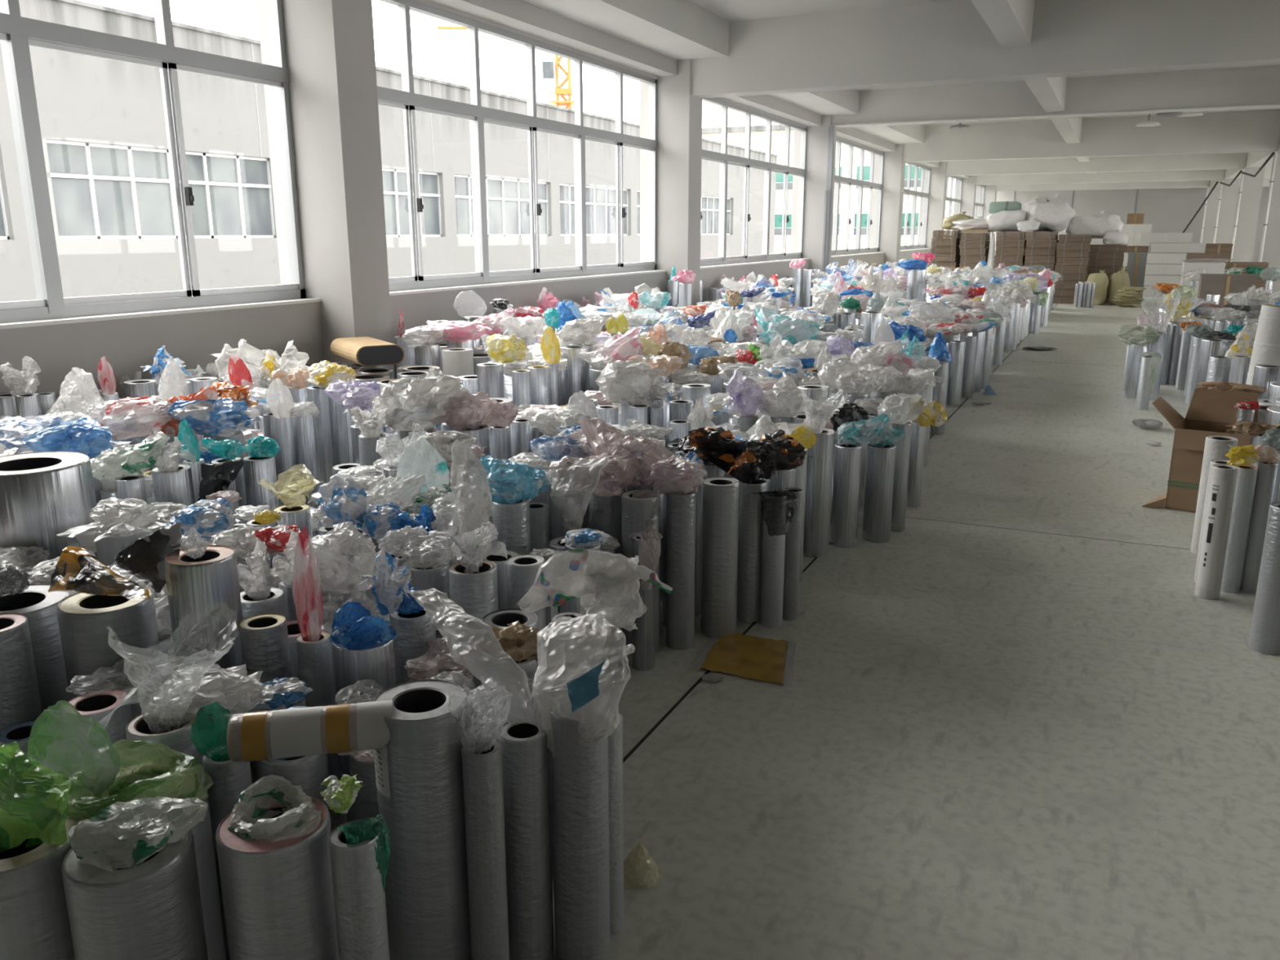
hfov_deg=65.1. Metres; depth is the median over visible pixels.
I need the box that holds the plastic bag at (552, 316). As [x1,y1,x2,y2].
[543,307,560,328]
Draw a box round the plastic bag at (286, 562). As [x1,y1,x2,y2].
[271,528,304,585]
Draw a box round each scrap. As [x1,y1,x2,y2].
[623,842,660,888]
[701,672,725,682]
[857,506,863,526]
[971,400,991,404]
[982,385,997,395]
[1023,346,1057,351]
[1131,418,1162,428]
[1144,440,1161,444]
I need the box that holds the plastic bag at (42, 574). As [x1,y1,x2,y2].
[26,556,59,584]
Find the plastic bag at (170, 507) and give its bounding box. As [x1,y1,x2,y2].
[148,502,187,512]
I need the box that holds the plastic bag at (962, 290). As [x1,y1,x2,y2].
[951,284,972,297]
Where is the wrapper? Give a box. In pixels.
[986,233,995,267]
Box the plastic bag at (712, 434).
[668,426,734,464]
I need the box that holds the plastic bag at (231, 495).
[205,489,242,502]
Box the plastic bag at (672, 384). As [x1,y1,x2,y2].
[660,382,682,395]
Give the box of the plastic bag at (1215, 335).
[1205,330,1234,340]
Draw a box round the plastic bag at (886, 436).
[867,427,905,447]
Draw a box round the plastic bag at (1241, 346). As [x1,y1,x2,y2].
[1224,330,1252,358]
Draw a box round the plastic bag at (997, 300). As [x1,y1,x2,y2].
[977,288,1016,316]
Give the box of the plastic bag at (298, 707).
[264,706,308,761]
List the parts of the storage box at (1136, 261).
lid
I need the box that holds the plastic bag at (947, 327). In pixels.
[928,321,971,333]
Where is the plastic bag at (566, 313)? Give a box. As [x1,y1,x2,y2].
[546,300,577,332]
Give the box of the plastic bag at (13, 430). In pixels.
[0,415,62,451]
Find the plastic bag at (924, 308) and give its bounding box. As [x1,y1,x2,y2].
[907,301,963,322]
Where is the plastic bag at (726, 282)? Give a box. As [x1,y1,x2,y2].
[720,277,756,292]
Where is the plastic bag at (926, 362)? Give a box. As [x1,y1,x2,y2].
[915,355,941,371]
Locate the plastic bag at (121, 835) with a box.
[66,795,208,871]
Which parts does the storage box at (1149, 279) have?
lid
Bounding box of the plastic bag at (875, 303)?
[865,292,884,311]
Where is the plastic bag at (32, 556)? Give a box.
[0,546,49,567]
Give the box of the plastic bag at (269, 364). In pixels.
[259,350,280,384]
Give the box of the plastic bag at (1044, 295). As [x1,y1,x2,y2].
[1033,291,1048,306]
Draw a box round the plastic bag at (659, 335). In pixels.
[644,322,671,344]
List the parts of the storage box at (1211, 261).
lid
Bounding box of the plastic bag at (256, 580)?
[237,537,284,599]
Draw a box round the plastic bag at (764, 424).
[748,413,778,441]
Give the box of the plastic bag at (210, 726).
[191,701,232,761]
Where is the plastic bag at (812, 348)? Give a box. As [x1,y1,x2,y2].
[791,339,827,358]
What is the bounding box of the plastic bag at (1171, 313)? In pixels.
[1141,287,1180,333]
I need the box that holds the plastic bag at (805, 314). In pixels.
[789,309,816,322]
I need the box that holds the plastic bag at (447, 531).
[441,528,461,542]
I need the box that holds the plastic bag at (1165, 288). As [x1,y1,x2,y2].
[1154,283,1179,294]
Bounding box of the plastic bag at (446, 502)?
[431,492,457,531]
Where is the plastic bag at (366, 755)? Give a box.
[337,749,374,761]
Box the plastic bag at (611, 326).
[605,316,617,333]
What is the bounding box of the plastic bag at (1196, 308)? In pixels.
[1191,306,1206,314]
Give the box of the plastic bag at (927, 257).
[911,253,934,263]
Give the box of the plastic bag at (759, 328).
[753,324,764,334]
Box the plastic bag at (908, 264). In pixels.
[896,258,927,270]
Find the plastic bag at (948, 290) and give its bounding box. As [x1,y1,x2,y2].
[931,284,955,295]
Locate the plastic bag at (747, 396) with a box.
[723,368,772,416]
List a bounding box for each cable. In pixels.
[1175,181,1218,243]
[1219,170,1241,186]
[1240,151,1275,177]
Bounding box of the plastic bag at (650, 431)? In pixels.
[626,418,668,439]
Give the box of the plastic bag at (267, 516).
[253,509,284,524]
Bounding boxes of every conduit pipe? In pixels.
[1200,187,1208,243]
[1213,180,1223,243]
[1230,168,1244,262]
[1258,151,1277,262]
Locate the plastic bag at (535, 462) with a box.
[508,452,551,471]
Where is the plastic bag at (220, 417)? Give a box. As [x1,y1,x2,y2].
[167,396,260,438]
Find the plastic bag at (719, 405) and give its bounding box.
[705,391,733,410]
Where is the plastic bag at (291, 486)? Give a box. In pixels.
[257,464,320,508]
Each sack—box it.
[942,211,973,229]
[951,216,988,229]
[986,209,1026,231]
[1016,217,1040,231]
[1023,193,1075,231]
[1064,210,1124,238]
[1086,270,1108,305]
[1102,229,1128,244]
[1107,267,1129,305]
[1111,298,1143,303]
[1113,295,1144,301]
[1115,293,1141,297]
[1115,302,1139,306]
[1117,286,1146,291]
[1117,289,1141,294]
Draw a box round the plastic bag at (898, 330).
[888,320,925,342]
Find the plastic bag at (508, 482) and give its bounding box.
[479,454,540,503]
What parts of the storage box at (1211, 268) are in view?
lid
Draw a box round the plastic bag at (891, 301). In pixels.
[880,296,900,311]
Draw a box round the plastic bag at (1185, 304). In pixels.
[1164,292,1194,323]
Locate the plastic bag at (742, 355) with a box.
[735,349,757,364]
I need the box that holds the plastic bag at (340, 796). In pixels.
[320,773,364,813]
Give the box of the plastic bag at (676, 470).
[642,455,706,495]
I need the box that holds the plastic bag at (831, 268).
[817,258,857,284]
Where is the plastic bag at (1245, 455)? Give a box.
[1225,444,1260,466]
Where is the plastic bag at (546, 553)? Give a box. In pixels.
[528,548,564,562]
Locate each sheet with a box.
[689,632,796,687]
[960,230,991,232]
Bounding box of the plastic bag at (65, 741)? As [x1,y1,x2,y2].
[26,700,119,793]
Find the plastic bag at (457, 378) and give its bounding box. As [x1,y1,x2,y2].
[444,374,462,383]
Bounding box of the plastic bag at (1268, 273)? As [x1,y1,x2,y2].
[1258,267,1279,281]
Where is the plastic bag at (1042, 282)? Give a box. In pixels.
[1002,271,1048,292]
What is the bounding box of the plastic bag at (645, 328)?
[631,324,651,333]
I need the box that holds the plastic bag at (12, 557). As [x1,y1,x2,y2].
[0,546,31,568]
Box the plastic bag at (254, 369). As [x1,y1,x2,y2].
[221,356,266,388]
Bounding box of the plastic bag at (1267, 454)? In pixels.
[1253,444,1279,463]
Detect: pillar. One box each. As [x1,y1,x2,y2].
[256,0,394,378]
[640,58,702,305]
[790,115,836,306]
[869,143,905,266]
[917,161,947,266]
[951,175,976,240]
[975,184,996,248]
[1201,180,1220,243]
[1214,168,1239,243]
[1231,152,1265,262]
[1262,132,1279,297]
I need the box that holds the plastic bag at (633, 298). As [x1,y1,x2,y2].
[627,291,639,308]
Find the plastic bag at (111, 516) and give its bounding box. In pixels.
[56,497,162,542]
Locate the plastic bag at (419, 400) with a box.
[369,375,468,431]
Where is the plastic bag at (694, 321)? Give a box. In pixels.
[687,310,716,327]
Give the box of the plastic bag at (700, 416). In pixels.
[687,397,715,430]
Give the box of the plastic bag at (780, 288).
[756,285,793,301]
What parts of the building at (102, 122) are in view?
pane, pane, pane, pane, pane, pane, pane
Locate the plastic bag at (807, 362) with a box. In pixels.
[788,357,816,368]
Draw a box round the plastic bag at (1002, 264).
[995,262,1009,272]
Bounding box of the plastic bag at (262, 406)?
[248,391,271,415]
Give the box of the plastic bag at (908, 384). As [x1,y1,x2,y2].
[895,373,928,394]
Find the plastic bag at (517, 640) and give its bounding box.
[490,620,539,662]
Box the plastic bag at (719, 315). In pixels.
[705,307,747,342]
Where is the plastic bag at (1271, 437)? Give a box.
[1262,427,1279,449]
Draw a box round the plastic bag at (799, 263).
[789,258,805,269]
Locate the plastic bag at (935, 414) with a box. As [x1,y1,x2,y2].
[910,398,946,427]
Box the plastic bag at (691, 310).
[679,305,706,315]
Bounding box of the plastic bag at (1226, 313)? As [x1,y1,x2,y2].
[1209,307,1238,319]
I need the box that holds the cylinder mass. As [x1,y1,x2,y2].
[4,266,1273,773]
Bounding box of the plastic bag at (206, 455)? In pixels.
[178,443,221,464]
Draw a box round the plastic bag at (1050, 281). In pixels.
[1044,277,1053,287]
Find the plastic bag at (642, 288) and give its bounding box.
[621,283,666,309]
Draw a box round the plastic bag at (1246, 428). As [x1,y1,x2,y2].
[1224,420,1279,435]
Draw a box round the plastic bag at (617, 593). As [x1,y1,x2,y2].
[579,555,647,631]
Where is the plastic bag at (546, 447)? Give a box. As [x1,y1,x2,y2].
[529,432,591,462]
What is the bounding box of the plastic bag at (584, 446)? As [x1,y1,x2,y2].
[558,430,595,455]
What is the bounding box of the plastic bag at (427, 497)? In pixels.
[408,484,451,513]
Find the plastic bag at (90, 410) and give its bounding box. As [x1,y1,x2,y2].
[86,400,117,415]
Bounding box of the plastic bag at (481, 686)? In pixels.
[467,677,533,737]
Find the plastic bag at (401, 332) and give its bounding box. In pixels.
[397,309,404,337]
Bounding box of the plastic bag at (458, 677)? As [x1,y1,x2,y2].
[419,670,474,695]
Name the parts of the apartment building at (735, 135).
pane, pane, pane, pane, pane, pane, pane, pane, pane, pane, pane, pane, pane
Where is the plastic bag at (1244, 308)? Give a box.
[1222,304,1252,313]
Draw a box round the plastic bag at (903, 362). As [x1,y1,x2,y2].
[882,351,919,374]
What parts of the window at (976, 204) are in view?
frame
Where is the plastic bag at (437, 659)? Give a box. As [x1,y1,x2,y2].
[403,637,472,680]
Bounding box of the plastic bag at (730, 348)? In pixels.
[705,342,767,357]
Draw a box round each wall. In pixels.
[0,0,991,400]
[976,186,1269,263]
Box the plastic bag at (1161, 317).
[1135,311,1168,331]
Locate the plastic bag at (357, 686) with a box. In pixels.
[336,679,384,704]
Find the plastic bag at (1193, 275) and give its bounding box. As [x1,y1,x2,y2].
[1180,267,1205,281]
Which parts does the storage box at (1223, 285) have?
lid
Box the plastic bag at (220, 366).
[205,338,261,382]
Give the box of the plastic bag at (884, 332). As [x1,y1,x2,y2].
[874,320,894,345]
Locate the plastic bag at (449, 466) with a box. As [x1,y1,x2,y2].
[438,464,452,479]
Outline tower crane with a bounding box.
[436,19,574,109]
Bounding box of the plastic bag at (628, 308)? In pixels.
[622,303,642,313]
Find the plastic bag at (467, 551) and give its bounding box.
[447,515,507,573]
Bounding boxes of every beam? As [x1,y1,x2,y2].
[520,0,924,143]
[691,0,1279,98]
[831,65,1279,128]
[902,110,1279,162]
[945,152,1272,175]
[970,0,1096,173]
[974,168,1271,185]
[995,178,1270,191]
[1205,148,1279,188]
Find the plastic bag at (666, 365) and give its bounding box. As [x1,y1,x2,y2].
[627,354,684,376]
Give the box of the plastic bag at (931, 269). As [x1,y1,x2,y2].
[925,266,942,273]
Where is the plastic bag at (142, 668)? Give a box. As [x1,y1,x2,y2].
[67,658,161,700]
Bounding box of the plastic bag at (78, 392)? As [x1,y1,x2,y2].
[48,367,103,415]
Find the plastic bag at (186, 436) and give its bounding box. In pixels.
[177,418,200,462]
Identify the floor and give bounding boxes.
[320,289,1279,959]
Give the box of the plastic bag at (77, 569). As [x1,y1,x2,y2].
[47,546,151,599]
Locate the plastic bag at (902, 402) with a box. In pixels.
[877,392,928,426]
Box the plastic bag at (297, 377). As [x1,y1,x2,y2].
[270,366,310,389]
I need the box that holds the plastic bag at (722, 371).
[717,363,768,381]
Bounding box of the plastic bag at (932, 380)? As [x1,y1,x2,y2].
[907,368,943,386]
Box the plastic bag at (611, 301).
[594,288,628,311]
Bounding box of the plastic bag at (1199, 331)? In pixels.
[1185,324,1213,338]
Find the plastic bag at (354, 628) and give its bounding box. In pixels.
[329,601,397,650]
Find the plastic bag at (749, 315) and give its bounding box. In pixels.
[735,310,755,324]
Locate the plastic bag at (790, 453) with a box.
[758,429,806,469]
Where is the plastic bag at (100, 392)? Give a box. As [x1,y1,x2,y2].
[97,389,106,398]
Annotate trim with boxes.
[0,297,320,328]
[389,270,666,295]
[622,303,1057,763]
[700,257,809,268]
[831,252,884,257]
[862,511,1187,549]
[900,248,929,251]
[1008,360,1111,365]
[1071,190,1074,208]
[1133,189,1138,224]
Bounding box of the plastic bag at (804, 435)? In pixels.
[788,425,816,448]
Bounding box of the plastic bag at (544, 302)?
[537,287,559,311]
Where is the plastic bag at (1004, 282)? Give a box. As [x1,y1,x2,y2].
[985,277,1013,290]
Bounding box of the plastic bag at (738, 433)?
[724,429,748,437]
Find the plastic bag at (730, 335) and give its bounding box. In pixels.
[723,328,737,342]
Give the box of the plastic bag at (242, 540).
[208,524,283,558]
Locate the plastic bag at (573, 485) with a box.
[548,457,610,530]
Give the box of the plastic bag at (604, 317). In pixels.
[586,312,616,324]
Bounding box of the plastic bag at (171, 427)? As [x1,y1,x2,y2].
[160,385,217,437]
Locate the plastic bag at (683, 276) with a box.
[671,269,696,283]
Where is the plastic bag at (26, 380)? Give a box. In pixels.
[0,355,41,395]
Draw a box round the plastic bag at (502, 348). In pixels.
[485,333,529,363]
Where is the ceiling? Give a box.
[688,0,1279,125]
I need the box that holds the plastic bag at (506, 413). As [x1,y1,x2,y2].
[486,401,520,427]
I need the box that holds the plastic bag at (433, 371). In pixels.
[424,365,444,377]
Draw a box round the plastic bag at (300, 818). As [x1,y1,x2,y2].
[227,774,321,842]
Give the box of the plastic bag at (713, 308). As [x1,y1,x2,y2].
[704,306,728,313]
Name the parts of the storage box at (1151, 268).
lid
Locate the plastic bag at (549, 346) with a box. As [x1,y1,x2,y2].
[540,325,560,364]
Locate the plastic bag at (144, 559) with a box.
[114,521,182,593]
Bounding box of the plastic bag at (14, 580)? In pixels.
[0,563,33,596]
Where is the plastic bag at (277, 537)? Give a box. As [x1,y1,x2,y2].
[254,524,304,551]
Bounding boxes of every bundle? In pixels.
[930,238,962,245]
[930,245,960,253]
[930,261,959,267]
[931,253,960,262]
[932,230,961,238]
[959,240,990,248]
[959,262,977,270]
[960,232,990,240]
[960,248,989,255]
[960,255,988,263]
[993,255,1025,263]
[994,262,1024,269]
[995,231,1026,239]
[995,239,1026,247]
[995,247,1026,255]
[1023,263,1056,271]
[1024,247,1056,255]
[1024,255,1057,263]
[1025,231,1058,239]
[1026,240,1058,248]
[1053,288,1075,296]
[1053,296,1074,303]
[1054,265,1088,273]
[1054,280,1086,288]
[1056,242,1090,249]
[1056,249,1088,257]
[1056,257,1089,266]
[1057,272,1088,280]
[1058,234,1092,242]
[1087,266,1123,274]
[1087,273,1111,281]
[1088,251,1124,259]
[1088,258,1124,266]
[1089,244,1127,252]
[1104,296,1110,303]
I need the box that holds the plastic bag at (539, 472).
[533,467,551,493]
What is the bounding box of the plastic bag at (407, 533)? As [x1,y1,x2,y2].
[376,525,434,557]
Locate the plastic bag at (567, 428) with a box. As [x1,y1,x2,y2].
[556,424,582,434]
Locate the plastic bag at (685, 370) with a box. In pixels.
[671,367,700,382]
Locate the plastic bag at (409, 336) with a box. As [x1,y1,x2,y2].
[401,324,447,346]
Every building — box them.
[0,0,777,302]
[702,124,951,253]
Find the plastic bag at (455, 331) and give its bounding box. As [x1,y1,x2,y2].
[424,320,492,342]
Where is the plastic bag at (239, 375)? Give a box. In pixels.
[227,353,252,390]
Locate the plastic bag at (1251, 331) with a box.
[1237,322,1257,346]
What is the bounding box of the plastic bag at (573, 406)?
[565,390,599,418]
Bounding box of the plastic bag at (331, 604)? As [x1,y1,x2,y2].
[303,584,390,635]
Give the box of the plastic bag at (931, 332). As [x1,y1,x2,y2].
[925,328,945,336]
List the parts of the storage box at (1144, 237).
lid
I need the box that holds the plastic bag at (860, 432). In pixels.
[837,413,889,446]
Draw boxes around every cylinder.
[0,392,17,417]
[0,451,97,559]
[0,584,71,711]
[0,613,42,732]
[0,720,35,750]
[0,815,83,959]
[14,393,41,417]
[21,746,27,754]
[36,391,56,415]
[57,586,164,699]
[61,829,208,959]
[67,688,132,744]
[93,675,157,718]
[94,531,152,568]
[102,392,119,401]
[105,770,226,959]
[111,434,152,471]
[114,475,147,504]
[122,378,159,398]
[125,709,203,765]
[151,464,195,506]
[158,380,192,395]
[164,545,254,783]
[167,432,195,443]
[182,457,204,502]
[187,535,210,547]
[188,377,217,395]
[202,755,252,959]
[203,431,244,443]
[210,457,246,506]
[215,795,338,959]
[228,500,239,518]
[239,613,292,782]
[240,586,286,619]
[242,455,279,511]
[245,519,277,528]
[250,697,306,779]
[259,753,333,831]
[262,412,282,506]
[269,551,284,568]
[273,504,319,623]
[275,416,296,505]
[278,578,311,621]
[286,619,320,679]
[287,386,307,403]
[292,416,297,464]
[293,414,318,507]
[296,631,345,829]
[306,385,339,485]
[318,520,323,527]
[318,524,333,535]
[321,590,366,772]
[324,528,372,541]
[328,819,389,959]
[332,462,359,475]
[332,637,397,822]
[333,362,346,365]
[334,402,351,464]
[341,755,354,822]
[346,366,360,373]
[348,410,373,462]
[349,754,378,820]
[350,423,361,463]
[351,363,387,369]
[355,373,389,382]
[357,368,393,378]
[358,432,389,466]
[372,537,397,553]
[373,679,471,959]
[375,468,382,475]
[376,378,399,385]
[382,463,411,480]
[388,551,407,567]
[389,608,435,684]
[390,425,436,453]
[392,502,408,545]
[394,336,409,373]
[396,370,428,378]
[402,365,439,372]
[405,560,449,638]
[408,346,415,365]
[413,342,440,369]
[421,460,452,472]
[435,424,441,431]
[441,347,474,377]
[446,338,474,353]
[448,560,498,737]
[451,424,489,455]
[457,374,477,393]
[461,737,509,959]
[465,675,477,738]
[476,362,504,398]
[480,515,493,552]
[480,681,485,736]
[481,608,538,735]
[483,551,519,609]
[488,397,512,403]
[489,426,511,459]
[492,497,530,555]
[493,307,510,335]
[497,659,537,730]
[497,718,554,959]
[506,554,546,631]
[510,411,519,457]
[511,369,531,407]
[511,417,535,456]
[517,336,537,346]
[527,364,551,405]
[529,491,546,502]
[529,502,549,551]
[537,431,543,437]
[545,477,551,542]
[546,363,558,405]
[546,606,557,626]
[548,750,553,880]
[549,494,568,541]
[549,536,566,551]
[550,711,609,959]
[551,611,582,622]
[557,372,561,405]
[557,597,585,615]
[560,345,589,405]
[564,542,601,551]
[578,398,598,416]
[580,497,591,528]
[588,366,602,391]
[591,493,622,630]
[595,404,617,425]
[601,549,615,554]
[608,712,623,934]
[620,402,630,426]
[621,484,653,554]
[621,489,659,654]
[628,404,651,426]
[631,535,654,671]
[648,396,666,447]
[650,405,662,426]
[653,307,663,325]
[661,373,672,392]
[662,488,697,627]
[666,442,679,449]
[666,488,696,649]
[667,280,679,306]
[668,419,691,443]
[669,399,693,420]
[670,280,676,306]
[678,282,691,306]
[681,383,711,407]
[689,363,699,368]
[695,483,702,616]
[699,280,702,304]
[700,477,739,638]
[702,462,725,479]
[708,287,724,301]
[709,373,724,394]
[711,408,730,428]
[722,381,728,394]
[732,413,758,431]
[737,479,766,622]
[742,297,752,304]
[754,341,769,346]
[760,520,785,627]
[766,468,795,491]
[770,297,780,313]
[770,413,796,423]
[782,488,802,620]
[791,267,800,306]
[791,269,801,307]
[795,384,829,413]
[795,448,807,582]
[801,269,813,307]
[803,428,834,557]
[807,367,817,376]
[812,269,820,288]
[829,387,841,404]
[830,442,862,547]
[837,312,855,329]
[844,328,862,342]
[844,393,868,403]
[858,442,867,511]
[860,311,883,343]
[862,443,895,542]
[867,413,892,428]
[871,391,895,404]
[883,316,890,323]
[890,422,911,532]
[903,269,907,299]
[906,269,921,301]
[906,422,925,507]
[918,384,933,466]
[919,269,925,302]
[929,360,949,435]
[946,340,965,405]
[961,336,977,398]
[972,330,986,392]
[981,328,993,389]
[990,326,995,374]
[992,315,1006,365]
[1002,302,1015,351]
[1012,302,1020,350]
[1017,306,1022,343]
[1019,307,1023,342]
[1021,306,1026,339]
[1023,300,1029,337]
[1026,301,1030,336]
[1027,293,1041,333]
[1040,286,1050,326]
[1048,285,1052,315]
[1050,282,1054,309]
[1073,284,1079,306]
[1077,283,1083,307]
[1081,281,1088,307]
[1085,284,1091,307]
[1089,283,1095,307]
[1121,344,1129,391]
[1124,344,1142,399]
[1135,355,1151,409]
[1149,331,1166,399]
[1160,324,1173,385]
[1166,324,1182,385]
[1175,328,1184,387]
[1177,329,1191,390]
[1183,335,1193,395]
[1184,337,1206,404]
[1189,280,1196,300]
[1190,435,1237,554]
[1193,338,1228,393]
[1194,459,1229,582]
[1194,464,1238,599]
[1203,318,1215,330]
[1205,294,1220,304]
[1205,355,1231,382]
[1214,320,1231,331]
[1220,464,1257,593]
[1228,355,1248,384]
[1230,318,1246,326]
[1234,408,1254,434]
[1240,461,1278,592]
[1241,433,1262,466]
[1244,346,1253,384]
[1248,502,1279,655]
[1252,364,1279,399]
[1264,405,1279,502]
[1265,280,1273,292]
[1266,382,1279,403]
[1272,449,1279,502]
[1274,398,1279,405]
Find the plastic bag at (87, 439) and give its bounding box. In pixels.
[22,422,131,457]
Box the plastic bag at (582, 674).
[530,610,631,758]
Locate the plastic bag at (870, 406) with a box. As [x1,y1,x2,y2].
[853,398,896,415]
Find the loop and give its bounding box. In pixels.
[911,584,936,591]
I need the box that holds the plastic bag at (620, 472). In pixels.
[546,452,647,497]
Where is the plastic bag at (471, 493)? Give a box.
[450,440,492,540]
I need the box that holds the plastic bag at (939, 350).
[928,332,955,363]
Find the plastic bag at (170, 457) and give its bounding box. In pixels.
[154,433,195,471]
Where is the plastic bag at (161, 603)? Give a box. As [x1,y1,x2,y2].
[139,583,172,639]
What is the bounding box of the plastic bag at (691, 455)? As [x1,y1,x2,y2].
[675,450,707,472]
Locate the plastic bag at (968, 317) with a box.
[935,310,982,324]
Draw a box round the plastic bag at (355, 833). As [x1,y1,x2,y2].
[335,814,390,891]
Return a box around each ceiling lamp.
[949,122,970,128]
[1136,114,1159,126]
[1155,111,1183,116]
[1175,111,1203,116]
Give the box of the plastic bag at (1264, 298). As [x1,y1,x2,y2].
[1244,284,1272,309]
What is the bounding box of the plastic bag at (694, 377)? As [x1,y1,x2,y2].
[670,371,715,384]
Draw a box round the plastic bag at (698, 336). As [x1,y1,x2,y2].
[678,328,711,346]
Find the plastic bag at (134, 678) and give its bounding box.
[98,619,237,731]
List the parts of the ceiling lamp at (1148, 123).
lamp shade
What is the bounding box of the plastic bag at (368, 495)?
[364,489,373,498]
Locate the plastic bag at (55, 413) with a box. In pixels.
[0,409,60,421]
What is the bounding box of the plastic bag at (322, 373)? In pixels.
[306,360,355,388]
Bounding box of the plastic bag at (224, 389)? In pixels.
[209,381,258,409]
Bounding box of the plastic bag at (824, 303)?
[813,291,843,313]
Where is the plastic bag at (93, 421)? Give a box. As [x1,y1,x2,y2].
[57,418,99,426]
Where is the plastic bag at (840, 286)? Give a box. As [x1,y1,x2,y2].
[833,276,848,293]
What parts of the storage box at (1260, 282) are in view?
lid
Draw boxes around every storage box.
[1120,224,1152,267]
[1124,252,1186,263]
[1124,263,1182,275]
[1126,213,1144,223]
[1126,245,1149,252]
[1126,252,1147,297]
[1139,232,1192,242]
[1142,285,1164,297]
[1143,274,1181,285]
[1149,242,1206,253]
[1180,262,1226,300]
[1185,259,1227,274]
[1186,253,1228,260]
[1196,273,1257,305]
[1204,243,1232,262]
[1226,262,1268,294]
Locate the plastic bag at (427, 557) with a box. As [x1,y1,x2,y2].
[399,530,456,569]
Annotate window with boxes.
[0,0,306,323]
[377,0,657,291]
[700,97,807,266]
[831,137,884,255]
[900,162,930,250]
[946,175,962,230]
[973,185,984,230]
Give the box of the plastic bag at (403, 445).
[377,422,430,469]
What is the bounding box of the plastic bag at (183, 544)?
[173,526,208,559]
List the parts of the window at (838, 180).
sash, sash, sash, sash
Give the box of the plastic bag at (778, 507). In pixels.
[751,489,796,536]
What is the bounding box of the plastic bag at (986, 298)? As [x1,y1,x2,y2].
[981,288,1008,313]
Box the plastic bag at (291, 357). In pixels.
[255,340,310,385]
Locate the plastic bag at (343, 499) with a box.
[317,472,369,528]
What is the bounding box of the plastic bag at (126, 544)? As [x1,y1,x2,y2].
[113,541,131,569]
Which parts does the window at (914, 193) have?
sash, sash, sash, sash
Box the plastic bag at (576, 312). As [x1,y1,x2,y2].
[564,300,586,318]
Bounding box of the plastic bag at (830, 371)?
[817,359,857,391]
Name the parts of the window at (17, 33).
sash, sash, sash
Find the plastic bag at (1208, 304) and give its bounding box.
[1197,302,1224,308]
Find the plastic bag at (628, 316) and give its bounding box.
[604,312,650,327]
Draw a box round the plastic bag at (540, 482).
[488,479,542,516]
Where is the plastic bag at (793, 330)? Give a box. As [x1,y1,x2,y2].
[754,304,823,345]
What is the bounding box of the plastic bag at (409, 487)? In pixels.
[366,474,426,507]
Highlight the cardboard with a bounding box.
[1194,381,1266,394]
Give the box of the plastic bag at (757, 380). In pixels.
[742,375,778,383]
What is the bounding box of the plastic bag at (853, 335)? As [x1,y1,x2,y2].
[832,329,865,341]
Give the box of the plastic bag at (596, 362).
[578,351,608,369]
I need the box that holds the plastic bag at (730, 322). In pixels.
[711,309,744,342]
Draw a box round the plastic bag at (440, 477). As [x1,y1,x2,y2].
[396,437,449,494]
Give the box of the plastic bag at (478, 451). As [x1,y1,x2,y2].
[471,442,486,458]
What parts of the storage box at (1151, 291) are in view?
lid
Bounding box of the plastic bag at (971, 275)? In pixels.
[966,269,994,282]
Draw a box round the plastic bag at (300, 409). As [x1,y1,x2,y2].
[288,401,319,417]
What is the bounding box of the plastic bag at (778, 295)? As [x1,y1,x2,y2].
[767,292,788,297]
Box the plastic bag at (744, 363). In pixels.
[724,361,760,377]
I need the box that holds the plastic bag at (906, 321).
[894,317,928,335]
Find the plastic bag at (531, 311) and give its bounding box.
[512,306,544,317]
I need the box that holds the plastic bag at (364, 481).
[352,475,383,492]
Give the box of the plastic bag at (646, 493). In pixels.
[631,488,660,531]
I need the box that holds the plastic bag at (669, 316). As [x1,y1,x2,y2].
[654,310,688,328]
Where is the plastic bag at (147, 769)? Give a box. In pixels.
[66,739,213,819]
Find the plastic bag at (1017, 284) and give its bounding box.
[995,279,1027,303]
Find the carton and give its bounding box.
[1142,388,1279,512]
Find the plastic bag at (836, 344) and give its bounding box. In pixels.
[826,334,855,355]
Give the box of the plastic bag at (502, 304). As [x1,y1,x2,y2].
[489,297,513,309]
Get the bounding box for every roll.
[226,699,393,762]
[330,336,404,366]
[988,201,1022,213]
[1245,304,1279,385]
[1257,398,1274,405]
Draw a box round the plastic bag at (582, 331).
[556,317,604,345]
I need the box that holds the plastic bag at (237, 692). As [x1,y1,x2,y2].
[146,662,279,726]
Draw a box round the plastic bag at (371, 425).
[349,395,390,437]
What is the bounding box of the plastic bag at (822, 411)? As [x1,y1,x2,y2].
[798,389,848,434]
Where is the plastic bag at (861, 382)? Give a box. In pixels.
[835,368,888,395]
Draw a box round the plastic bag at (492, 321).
[472,306,515,335]
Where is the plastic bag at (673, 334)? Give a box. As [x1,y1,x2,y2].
[646,322,686,343]
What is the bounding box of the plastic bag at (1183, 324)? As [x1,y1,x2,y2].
[1179,321,1200,330]
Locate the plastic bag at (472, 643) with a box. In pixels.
[404,587,537,724]
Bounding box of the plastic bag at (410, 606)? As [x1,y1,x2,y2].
[395,583,424,614]
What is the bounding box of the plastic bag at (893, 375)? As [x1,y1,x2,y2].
[858,364,903,391]
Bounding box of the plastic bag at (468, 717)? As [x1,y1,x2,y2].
[448,686,512,754]
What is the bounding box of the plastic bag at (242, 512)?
[232,504,270,520]
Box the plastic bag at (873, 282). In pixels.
[867,263,884,293]
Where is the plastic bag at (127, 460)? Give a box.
[90,431,169,482]
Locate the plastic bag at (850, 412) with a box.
[828,402,869,431]

